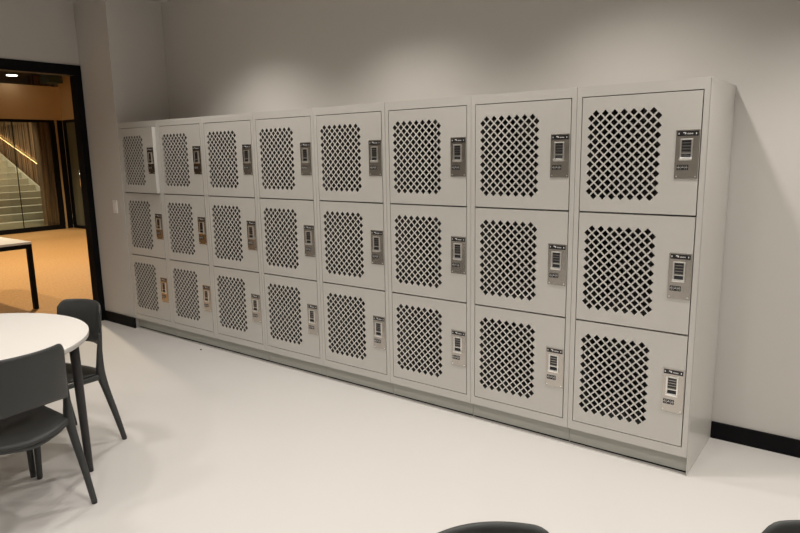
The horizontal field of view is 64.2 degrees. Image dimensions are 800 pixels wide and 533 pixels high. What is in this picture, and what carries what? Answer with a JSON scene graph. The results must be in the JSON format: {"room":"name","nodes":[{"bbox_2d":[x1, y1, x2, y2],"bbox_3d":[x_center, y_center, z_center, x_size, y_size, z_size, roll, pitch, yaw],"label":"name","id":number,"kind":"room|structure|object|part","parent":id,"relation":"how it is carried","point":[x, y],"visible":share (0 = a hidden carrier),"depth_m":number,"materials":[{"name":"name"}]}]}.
{"room":"break room","nodes":[
{"label":"break room","id":0,"kind":"room"},
{"bbox_2d":[0,71,38,84],"bbox_3d":[-11.309,-3.066,10.290,0.100,1.110,11.150,7,13,37],"label":"ceiling","id":1,"kind":"structure","parent":0,"point":[22,78],"depth_m":13.96,"materials":[{"name":"brown"}]},
{"bbox_2d":[0,83,61,119],"bbox_3d":[-11.009,-2.834,10.040,0.080,0.730,11.050,7,13,37],"label":"wall","id":2,"kind":"structure","parent":0,"point":[17,101],"depth_m":13.83,"materials":[{"name":"brown wood"}]},
{"bbox_2d":[0,119,73,234],"bbox_3d":[-10.965,-1.272,10.307,0.060,2.440,11.050,7,13,37],"label":"window","id":3,"kind":"structure","parent":2,"relation":"in","point":[56,127],"depth_m":14.44,"materials":[{"name":"clear glass"}]},
{"bbox_3d":[-7.726,-2.083,14.520,0.060,2.440,0.040,7,13,37],"label":"corner post","id":4,"kind":"part","parent":3,"relation":"part of","materials":[{"name":"black metal"}]},
{"bbox_2d":[0,0,79,65],"bbox_3d":[-5.030,-0.442,3.477,0.090,3.000,6.744,7,13,37],"label":"wall","id":5,"kind":"structure","parent":0,"point":[30,30],"depth_m":5.62,"materials":[{"name":"paint"}]},
{"bbox_2d":[0,58,104,320],"bbox_3d":[-3.591,-0.522,5.386,0.108,2.435,1.994,7,13,37],"label":"door frame","id":6,"kind":"structure","parent":5,"relation":"attached to","point":[11,65],"depth_m":6.04,"materials":[{"name":"black metal"}]},
{"bbox_2d":[58,76,73,119],"bbox_3d":[-4.116,-3.454,11.736,8.826,1.110,0.100,7,13,37],"label":"wall","id":7,"kind":"structure","parent":0,"point":[65,95],"depth_m":14.16,"materials":[{"name":"brown wood"}]},
{"bbox_2d":[62,119,85,228],"bbox_3d":[-6.340,-1.956,13.669,3.190,2.440,0.101,7,13,37],"label":"door","id":8,"kind":"structure","parent":7,"relation":"in","point":[68,125],"depth_m":14.48,"materials":[{"name":"black glass"}]},
{"bbox_2d":[67,0,169,2],"bbox_3d":[-1.163,-1.594,0.728,9.444,0.100,7.442,7,13,37],"label":"ceiling","id":9,"kind":"structure","parent":0,"point":[159,1],"depth_m":5.85,"materials":[{"name":"grey paint"}]},
{"bbox_2d":[0,228,799,532],"bbox_3d":[-3.659,0.808,5.155,18.260,0.100,11.150,7,13,37],"label":"floor","id":10,"kind":"structure","parent":0,"point":[217,441],"depth_m":3.28,"materials":[{"name":"concrete"}]},
{"bbox_2d":[0,237,38,308],"bbox_3d":[-4.802,0.082,6.979,1.630,0.728,0.830,7,13,37],"label":"table","id":11,"kind":"object","parent":10,"relation":"on","point":[6,244],"visible":1,"depth_m":6.78,"materials":[{"name":"white laminate"}]},
{"bbox_3d":[-4.807,-0.231,6.923,1.630,0.044,0.830,7,13,37],"label":"frame","id":12,"kind":"part","parent":11,"relation":"part of","materials":[{"name":"black plastic"}]},
{"bbox_3d":[-3.932,0.130,6.820,0.045,0.660,0.045,7,13,37],"label":"leg","id":13,"kind":"part","parent":11,"relation":"part of","materials":[{"name":"black plastic"}]},
{"bbox_2d":[0,313,93,471],"bbox_3d":[-2.193,0.736,3.083,1.307,0.720,1.307,7,13,37],"label":"round table","id":14,"kind":"object","parent":10,"relation":"on","point":[21,334],"visible":0.78,"depth_m":3.22,"materials":[{"name":"white laminate"}]},
{"bbox_3d":[-1.614,0.715,3.224,0.049,0.693,0.050,7,13,37],"label":"leg","id":15,"kind":"part","parent":14,"relation":"part of","materials":[{"name":"black metal"}]},
{"bbox_2d":[0,344,97,503],"bbox_3d":[-1.758,0.732,2.851,0.549,0.796,0.465,5,12,31],"label":"chair","id":16,"kind":"object","parent":10,"relation":"on","point":[29,382],"visible":1,"depth_m":2.74,"materials":[{"name":"grey plastic"}]},
{"bbox_3d":[-1.856,0.863,3.176,0.037,0.417,0.081,-6,11,-26],"label":"leg","id":17,"kind":"part","parent":16,"relation":"part of","materials":[{"name":"grey plastic"}]},
{"bbox_3d":[-1.574,0.495,2.694,0.110,0.281,0.396,5,12,31],"label":"backrest","id":18,"kind":"part","parent":16,"relation":"part of","materials":[{"name":"grey plastic"}]},
{"bbox_3d":[-1.763,0.711,2.851,0.485,0.062,0.393,5,12,31],"label":"seat","id":19,"kind":"part","parent":16,"relation":"part of","materials":[{"name":"grey plastic"}]},
{"bbox_3d":[-1.598,0.749,2.756,0.087,0.060,0.405,5,12,31],"label":"rail","id":20,"kind":"part","parent":16,"relation":"part of","materials":[{"name":"grey plastic"}]},
{"bbox_3d":[-1.486,0.788,2.937,0.130,0.638,0.038,3,11,20],"label":"leg","id":21,"kind":"part","parent":16,"relation":"part of","materials":[{"name":"grey plastic"}]},
{"bbox_2d":[34,299,126,479],"bbox_3d":[-1.894,0.623,3.477,0.465,0.796,0.549,4,11,28],"label":"chair","id":22,"kind":"object","parent":10,"relation":"on","point":[88,311],"visible":0.44,"depth_m":3.58,"materials":[{"name":"grey plastic"}]},
{"bbox_3d":[-1.826,0.857,3.207,0.037,0.417,0.081,-2,10,-4],"label":"leg","id":23,"kind":"part","parent":22,"relation":"part of","materials":[{"name":"grey plastic"}]},
{"bbox_3d":[-1.982,0.651,3.752,0.038,0.638,0.130,2,11,17],"label":"leg","id":24,"kind":"part","parent":22,"relation":"part of","materials":[{"name":"grey plastic"}]},
{"bbox_3d":[-1.796,0.333,3.622,0.396,0.281,0.110,4,11,28],"label":"backrest","id":25,"kind":"part","parent":22,"relation":"part of","materials":[{"name":"grey plastic"}]},
{"bbox_3d":[-1.898,0.603,3.468,0.393,0.062,0.485,4,11,28],"label":"seat","id":26,"kind":"part","parent":22,"relation":"part of","materials":[{"name":"grey plastic"}]},
{"bbox_3d":[-1.740,0.636,3.354,0.027,0.049,0.393,5,12,29],"label":"rail","id":27,"kind":"part","parent":22,"relation":"part of","materials":[{"name":"grey"}]},
{"bbox_3d":[-1.622,0.679,3.562,0.038,0.638,0.130,7,13,39],"label":"leg","id":28,"kind":"part","parent":22,"relation":"part of","materials":[{"name":"grey"}]},
{"bbox_2d":[73,0,169,326],"bbox_3d":[-2.572,-0.979,6.233,0.630,3.000,0.696,7,13,37],"label":"wall pier","id":29,"kind":"object","parent":10,"relation":"on","point":[122,60],"visible":0.39,"depth_m":5.86,"materials":[{"name":"paint"}]},
{"bbox_2d":[112,200,117,212],"bbox_3d":[-2.647,-0.556,5.922,0.072,0.120,0.010,7,13,37],"label":"light switch","id":30,"kind":"object","parent":29,"relation":"attached to","point":[115,207],"visible":1,"depth_m":5.91,"materials":[{"name":"white plastic"}]},
{"bbox_2d":[104,310,136,327],"bbox_3d":[-2.713,0.509,6.173,0.543,0.098,0.016,7,13,37],"label":"baseboard","id":31,"kind":"structure","parent":29,"relation":"attached to","point":[110,316],"depth_m":6.15,"materials":[{"name":"black plastic"}]},
{"bbox_2d":[117,120,177,336],"bbox_3d":[-2.122,-0.361,5.882,0.610,1.892,0.575,7,13,37],"label":"locker","id":32,"kind":"object","parent":10,"relation":"on","point":[138,141],"visible":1,"depth_m":5.71,"materials":[{"name":"grey metal"}]},
{"bbox_3d":[-2.281,-0.927,5.582,0.550,0.558,0.031,7,13,39],"label":"door","id":33,"kind":"part","parent":32,"relation":"part of","materials":[{"name":"metal"}]},
{"bbox_3d":[-2.263,-0.372,5.693,0.550,0.558,0.031,7,13,37],"label":"door","id":34,"kind":"part","parent":32,"relation":"part of","materials":[{"name":"metal"}]},
{"bbox_3d":[-2.121,-0.901,5.428,0.102,0.221,0.003,7,13,40],"label":"lock plate","id":35,"kind":"part","parent":32,"relation":"part of","materials":[{"name":"metal"}]},
{"bbox_3d":[-2.252,0.185,5.792,0.550,0.558,0.031,7,13,37],"label":"door","id":36,"kind":"part","parent":32,"relation":"part of","materials":[{"name":"metal"}]},
{"bbox_3d":[-2.095,-0.347,5.547,0.102,0.221,0.003,7,13,37],"label":"lock plate","id":37,"kind":"part","parent":32,"relation":"part of","materials":[{"name":"silver metal"}]},
{"bbox_3d":[-2.085,0.210,5.647,0.102,0.221,0.003,7,13,37],"label":"lock plate","id":38,"kind":"part","parent":32,"relation":"part of","materials":[{"name":"silver metal"}]},
{"bbox_2d":[156,117,220,347],"bbox_3d":[-1.627,-0.307,5.529,0.610,1.892,0.548,7,13,37],"label":"locker","id":39,"kind":"object","parent":10,"relation":"on","point":[180,143],"visible":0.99,"depth_m":5.34,"materials":[{"name":"grey metal"}]},
{"bbox_3d":[-1.785,-0.873,5.229,0.550,0.558,0.031,7,13,37],"label":"door","id":40,"kind":"part","parent":39,"relation":"part of","materials":[{"name":"metal"}]},
{"bbox_3d":[-1.775,-0.316,5.329,0.550,0.558,0.031,7,13,37],"label":"door","id":41,"kind":"part","parent":39,"relation":"part of","materials":[{"name":"metal"}]},
{"bbox_3d":[-1.765,0.242,5.429,0.550,0.558,0.031,7,13,37],"label":"door","id":42,"kind":"part","parent":39,"relation":"part of","materials":[{"name":"metal"}]},
{"bbox_3d":[-1.618,-0.848,5.084,0.102,0.221,0.003,7,13,37],"label":"lock plate","id":43,"kind":"part","parent":39,"relation":"part of","materials":[{"name":"silver metal"}]},
{"bbox_3d":[-1.608,-0.291,5.184,0.102,0.221,0.003,7,13,37],"label":"lock plate","id":44,"kind":"part","parent":39,"relation":"part of","materials":[{"name":"silver metal"}]},
{"bbox_3d":[-1.598,0.266,5.283,0.102,0.221,0.003,7,13,37],"label":"lock plate","id":45,"kind":"part","parent":39,"relation":"part of","materials":[{"name":"silver metal"}]},
{"bbox_2d":[201,113,269,360],"bbox_3d":[-1.139,-0.250,5.165,0.610,1.892,0.548,7,13,37],"label":"locker","id":46,"kind":"object","parent":10,"relation":"on","point":[228,140],"visible":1,"depth_m":4.98,"materials":[{"name":"grey metal"}]},
{"bbox_3d":[-1.298,-0.817,4.866,0.550,0.558,0.031,7,13,37],"label":"door","id":47,"kind":"part","parent":46,"relation":"part of","materials":[{"name":"metal"}]},
{"bbox_3d":[-1.288,-0.260,4.965,0.550,0.558,0.031,7,13,37],"label":"door","id":48,"kind":"part","parent":46,"relation":"part of","materials":[{"name":"metal"}]},
{"bbox_3d":[-1.278,0.298,5.065,0.550,0.558,0.031,7,13,37],"label":"door","id":49,"kind":"part","parent":46,"relation":"part of","materials":[{"name":"metal"}]},
{"bbox_3d":[-1.131,-0.792,4.720,0.102,0.221,0.003,7,13,37],"label":"lock plate","id":50,"kind":"part","parent":46,"relation":"part of","materials":[{"name":"silver metal"}]},
{"bbox_3d":[-1.121,-0.235,4.820,0.102,0.221,0.003,7,13,37],"label":"lock plate","id":51,"kind":"part","parent":46,"relation":"part of","materials":[{"name":"silver metal"}]},
{"bbox_3d":[-1.111,0.323,4.920,0.102,0.221,0.003,7,13,37],"label":"lock plate","id":52,"kind":"part","parent":46,"relation":"part of","materials":[{"name":"silver metal"}]},
{"bbox_2d":[252,108,326,376],"bbox_3d":[-0.652,-0.194,4.802,0.610,1.892,0.548,7,13,37],"label":"locker","id":53,"kind":"object","parent":10,"relation":"on","point":[284,149],"visible":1,"depth_m":4.62,"materials":[{"name":"grey metal"}]},
{"bbox_3d":[-0.811,-0.760,4.502,0.550,0.558,0.031,7,13,37],"label":"door","id":54,"kind":"part","parent":53,"relation":"part of","materials":[{"name":"metal"}]},
{"bbox_3d":[-0.801,-0.203,4.601,0.550,0.558,0.031,7,13,37],"label":"door","id":55,"kind":"part","parent":53,"relation":"part of","materials":[{"name":"metal"}]},
{"bbox_3d":[-0.791,0.354,4.701,0.550,0.558,0.031,7,13,37],"label":"door","id":56,"kind":"part","parent":53,"relation":"part of","materials":[{"name":"metal"}]},
{"bbox_3d":[-0.643,-0.736,4.356,0.102,0.221,0.003,7,13,37],"label":"lock plate","id":57,"kind":"part","parent":53,"relation":"part of","materials":[{"name":"silver metal"}]},
{"bbox_3d":[-0.633,-0.178,4.456,0.102,0.221,0.003,7,13,37],"label":"lock plate","id":58,"kind":"part","parent":53,"relation":"part of","materials":[{"name":"silver metal"}]},
{"bbox_3d":[-0.623,0.379,4.556,0.102,0.221,0.003,7,13,37],"label":"lock plate","id":59,"kind":"part","parent":53,"relation":"part of","materials":[{"name":"silver metal"}]},
{"bbox_2d":[313,102,393,394],"bbox_3d":[-0.165,-0.138,4.438,0.610,1.892,0.548,7,13,37],"label":"locker","id":60,"kind":"object","parent":10,"relation":"on","point":[350,146],"visible":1,"depth_m":4.25,"materials":[{"name":"grey metal"}]},
{"bbox_3d":[-0.323,-0.704,4.138,0.550,0.558,0.031,7,13,37],"label":"door","id":61,"kind":"part","parent":60,"relation":"part of","materials":[{"name":"metal"}]},
{"bbox_3d":[-0.313,-0.147,4.238,0.550,0.558,0.031,7,13,37],"label":"door","id":62,"kind":"part","parent":60,"relation":"part of","materials":[{"name":"metal"}]},
{"bbox_3d":[-0.303,0.410,4.337,0.550,0.558,0.031,7,13,37],"label":"door","id":63,"kind":"part","parent":60,"relation":"part of","materials":[{"name":"metal"}]},
{"bbox_3d":[-0.156,-0.680,3.993,0.102,0.221,0.003,7,13,37],"label":"lock plate","id":64,"kind":"part","parent":60,"relation":"part of","materials":[{"name":"silver metal"}]},
{"bbox_3d":[-0.146,-0.122,4.092,0.102,0.221,0.003,7,13,37],"label":"lock plate","id":65,"kind":"part","parent":60,"relation":"part of","materials":[{"name":"silver metal"}]},
{"bbox_3d":[-0.136,0.435,4.192,0.102,0.221,0.003,7,13,37],"label":"lock plate","id":66,"kind":"part","parent":60,"relation":"part of","materials":[{"name":"silver metal"}]},
{"bbox_2d":[385,96,473,415],"bbox_3d":[0.322,-0.082,4.074,0.610,1.892,0.548,7,13,37],"label":"locker","id":67,"kind":"object","parent":10,"relation":"on","point":[428,141],"visible":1,"depth_m":3.88,"materials":[{"name":"grey metal"}]},
{"bbox_3d":[0.164,-0.648,3.774,0.550,0.558,0.031,7,13,37],"label":"door","id":68,"kind":"part","parent":67,"relation":"part of","materials":[{"name":"metal"}]},
{"bbox_3d":[0.174,-0.091,3.874,0.550,0.558,0.031,7,13,37],"label":"door","id":69,"kind":"part","parent":67,"relation":"part of","materials":[{"name":"metal"}]},
{"bbox_3d":[0.184,0.467,3.974,0.550,0.558,0.031,7,13,37],"label":"door","id":70,"kind":"part","parent":67,"relation":"part of","materials":[{"name":"metal"}]},
{"bbox_3d":[0.331,-0.623,3.629,0.102,0.221,0.003,7,13,37],"label":"lock plate","id":71,"kind":"part","parent":67,"relation":"part of","materials":[{"name":"silver metal"}]},
{"bbox_3d":[0.341,-0.066,3.729,0.102,0.221,0.003,7,13,37],"label":"lock plate","id":72,"kind":"part","parent":67,"relation":"part of","materials":[{"name":"silver metal"}]},
{"bbox_3d":[0.351,0.491,3.828,0.102,0.221,0.003,7,13,37],"label":"lock plate","id":73,"kind":"part","parent":67,"relation":"part of","materials":[{"name":"silver metal"}]},
{"bbox_2d":[184,339,679,473],"bbox_3d":[-0.259,0.833,4.384,4.123,0.002,0.022,7,13,37],"label":"trim","id":74,"kind":"structure","parent":10,"relation":"on","point":[469,416],"depth_m":3.89,"materials":[{"name":"grey"}]},
{"bbox_2d":[438,521,548,532],"bbox_3d":[0.227,0.993,1.192,0.465,0.796,0.549,-4,11,-16],"label":"chair","id":75,"kind":"object","parent":10,"relation":"on","point":[489,526],"visible":1,"depth_m":1.38,"materials":[{"name":"grey plastic"}]},
{"bbox_2d":[471,87,577,440],"bbox_3d":[0.810,-0.025,3.711,0.610,1.892,0.548,7,13,37],"label":"locker","id":76,"kind":"object","parent":10,"relation":"on","point":[523,144],"visible":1,"depth_m":3.52,"materials":[{"name":"grey metal"}]},
{"bbox_3d":[0.671,0.523,3.610,0.550,0.558,0.031,7,13,37],"label":"door","id":77,"kind":"part","parent":76,"relation":"part of","materials":[{"name":"metal"}]},
{"bbox_3d":[0.661,-0.034,3.510,0.550,0.558,0.031,7,13,37],"label":"door","id":78,"kind":"part","parent":76,"relation":"part of","materials":[{"name":"metal"}]},
{"bbox_3d":[0.651,-0.592,3.411,0.550,0.558,0.031,7,13,37],"label":"door","id":79,"kind":"part","parent":76,"relation":"part of","materials":[{"name":"metal"}]},
{"bbox_3d":[0.839,0.548,3.465,0.102,0.221,0.003,7,13,37],"label":"lock plate","id":80,"kind":"part","parent":76,"relation":"part of","materials":[{"name":"silver metal"}]},
{"bbox_3d":[0.829,-0.010,3.365,0.102,0.221,0.003,7,13,37],"label":"lock plate","id":81,"kind":"part","parent":76,"relation":"part of","materials":[{"name":"silver metal"}]},
{"bbox_3d":[0.814,-0.562,3.264,0.040,0.017,0.006,7,13,37],"label":"finger pull","id":82,"kind":"part","parent":76,"relation":"part of","materials":[{"name":"silver metal"}]},
{"bbox_3d":[0.819,-0.567,3.265,0.102,0.221,0.003,7,13,37],"label":"lock plate","id":83,"kind":"part","parent":76,"relation":"part of","materials":[{"name":"silver metal"}]},
{"bbox_2d":[567,77,735,475],"bbox_3d":[1.299,0.031,3.346,0.614,1.892,0.550,7,13,37],"label":"locker","id":84,"kind":"object","parent":10,"relation":"on","point":[652,165],"visible":1,"depth_m":3.15,"materials":[{"name":"grey metal"}]},
{"bbox_3d":[1.159,0.579,3.246,0.550,0.558,0.031,7,13,37],"label":"door","id":85,"kind":"part","parent":84,"relation":"part of","materials":[{"name":"metal"}]},
{"bbox_3d":[1.149,0.022,3.147,0.550,0.558,0.031,7,13,37],"label":"door","id":86,"kind":"part","parent":84,"relation":"part of","materials":[{"name":"metal"}]},
{"bbox_3d":[1.139,-0.535,3.047,0.550,0.558,0.031,7,13,37],"label":"door","id":87,"kind":"part","parent":84,"relation":"part of","materials":[{"name":"metal"}]},
{"bbox_3d":[1.321,0.609,3.100,0.040,0.017,0.006,7,13,37],"label":"finger pull","id":88,"kind":"part","parent":84,"relation":"part of","materials":[{"name":"black"}]},
{"bbox_3d":[1.326,0.604,3.101,0.102,0.221,0.003,7,13,37],"label":"lock plate","id":89,"kind":"part","parent":84,"relation":"part of","materials":[{"name":"silver metal"}]},
{"bbox_3d":[1.311,0.052,3.000,0.040,0.017,0.006,7,13,37],"label":"finger pull","id":90,"kind":"part","parent":84,"relation":"part of","materials":[{"name":"black"}]},
{"bbox_3d":[1.316,0.047,3.001,0.102,0.221,0.003,7,13,37],"label":"lock plate","id":91,"kind":"part","parent":84,"relation":"part of","materials":[{"name":"silver metal"}]},
{"bbox_3d":[1.301,-0.505,2.901,0.040,0.017,0.006,7,13,37],"label":"finger pull","id":92,"kind":"part","parent":84,"relation":"part of","materials":[{"name":"black"}]},
{"bbox_3d":[1.306,-0.511,2.901,0.102,0.221,0.003,7,13,37],"label":"lock plate","id":93,"kind":"part","parent":84,"relation":"part of","materials":[{"name":"silver metal"}]},
{"bbox_3d":[1.547,0.058,3.170,0.003,1.892,0.536,7,13,37],"label":"panel","id":94,"kind":"part","parent":84,"relation":"part of","materials":[{"name":"metal"}]},
{"bbox_2d":[762,520,799,532],"bbox_3d":[0.844,0.984,1.181,0.465,0.796,0.549,5,12,29],"label":"chair","id":95,"kind":"object","parent":10,"relation":"on","point":[785,526],"visible":1,"depth_m":1.37,"materials":[{"name":"grey plastic"}]},
{"bbox_2d":[161,0,799,439],"bbox_3d":[1.339,-0.587,3.651,8.750,3.000,0.150,7,13,37],"label":"wall","id":96,"kind":"structure","parent":0,"point":[223,57],"depth_m":3.64,"materials":[{"name":"paint"}]},
{"bbox_2d":[710,421,799,457],"bbox_3d":[3.206,1.073,2.432,3.710,0.094,0.012,7,13,37],"label":"baseboard","id":97,"kind":"structure","parent":96,"relation":"attached to","point":[788,446],"depth_m":3.40,"materials":[{"name":"black plastic"}]},
{"bbox_3d":[-12.369,-0.842,15.266,7.990,0.100,9.000,7,13,37],"label":"floor","id":98,"kind":"structure","parent":0,"visible":0},
{"bbox_2d":[0,153,72,229],"bbox_3d":[-12.392,-2.002,14.377,5.600,2.495,7.130,7,13,37],"label":"staircase","id":99,"kind":"structure","parent":98,"relation":"on","point":[10,204],"depth_m":15.85,"materials":[{"name":"stone"}]},
{"bbox_2d":[27,75,59,225],"bbox_3d":[-8.013,-2.566,14.524,0.249,3.400,0.467,7,13,37],"label":"column","id":100,"kind":"structure","parent":98,"relation":"on","point":[42,138],"depth_m":14.44,"materials":[{"name":"brown wood"}]},
{"bbox_3d":[-7.483,-3.218,7.320,8.916,0.100,11.150,7,13,37],"label":"ceiling","id":101,"kind":"structure","parent":0,"visible":0},
{"bbox_2d":[5,71,17,75],"bbox_3d":[-8.092,-4.077,13.268,0.220,0.202,0.220,7,13,37],"label":"ceiling lamp","id":102,"kind":"object","parent":101,"relation":"attached to","point":[8,73],"visible":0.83,"depth_m":13.21,"materials":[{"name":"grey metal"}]},
{"bbox_2d":[39,74,62,84],"bbox_3d":[-7.587,-4.155,13.848,0.400,0.350,0.300,7,13,37],"label":"duct","id":103,"kind":"object","parent":101,"relation":"attached to","point":[44,79],"visible":0.51,"depth_m":13.76,"materials":[{"name":"grey metal"}]},
{"bbox_3d":[-10.636,-3.855,17.449,7.600,5.000,0.100,7,13,37],"label":"wall","id":104,"kind":"structure","parent":0,"visible":0},
{"bbox_2d":[0,84,71,207],"bbox_3d":[-10.843,-3.798,17.434,7.101,4.900,0.170,7,13,37],"label":"wall","id":105,"kind":"structure","parent":104,"relation":"attached to","point":[23,133],"depth_m":16.98,"materials":[{"name":"brown wood"}]},
{"bbox_3d":[-10.951,-3.551,17.494,6.013,2.156,0.060,7,13,37],"label":"handrail","id":106,"kind":"part","parent":105,"relation":"part of","materials":[{"name":"gold metal"}]}
]}

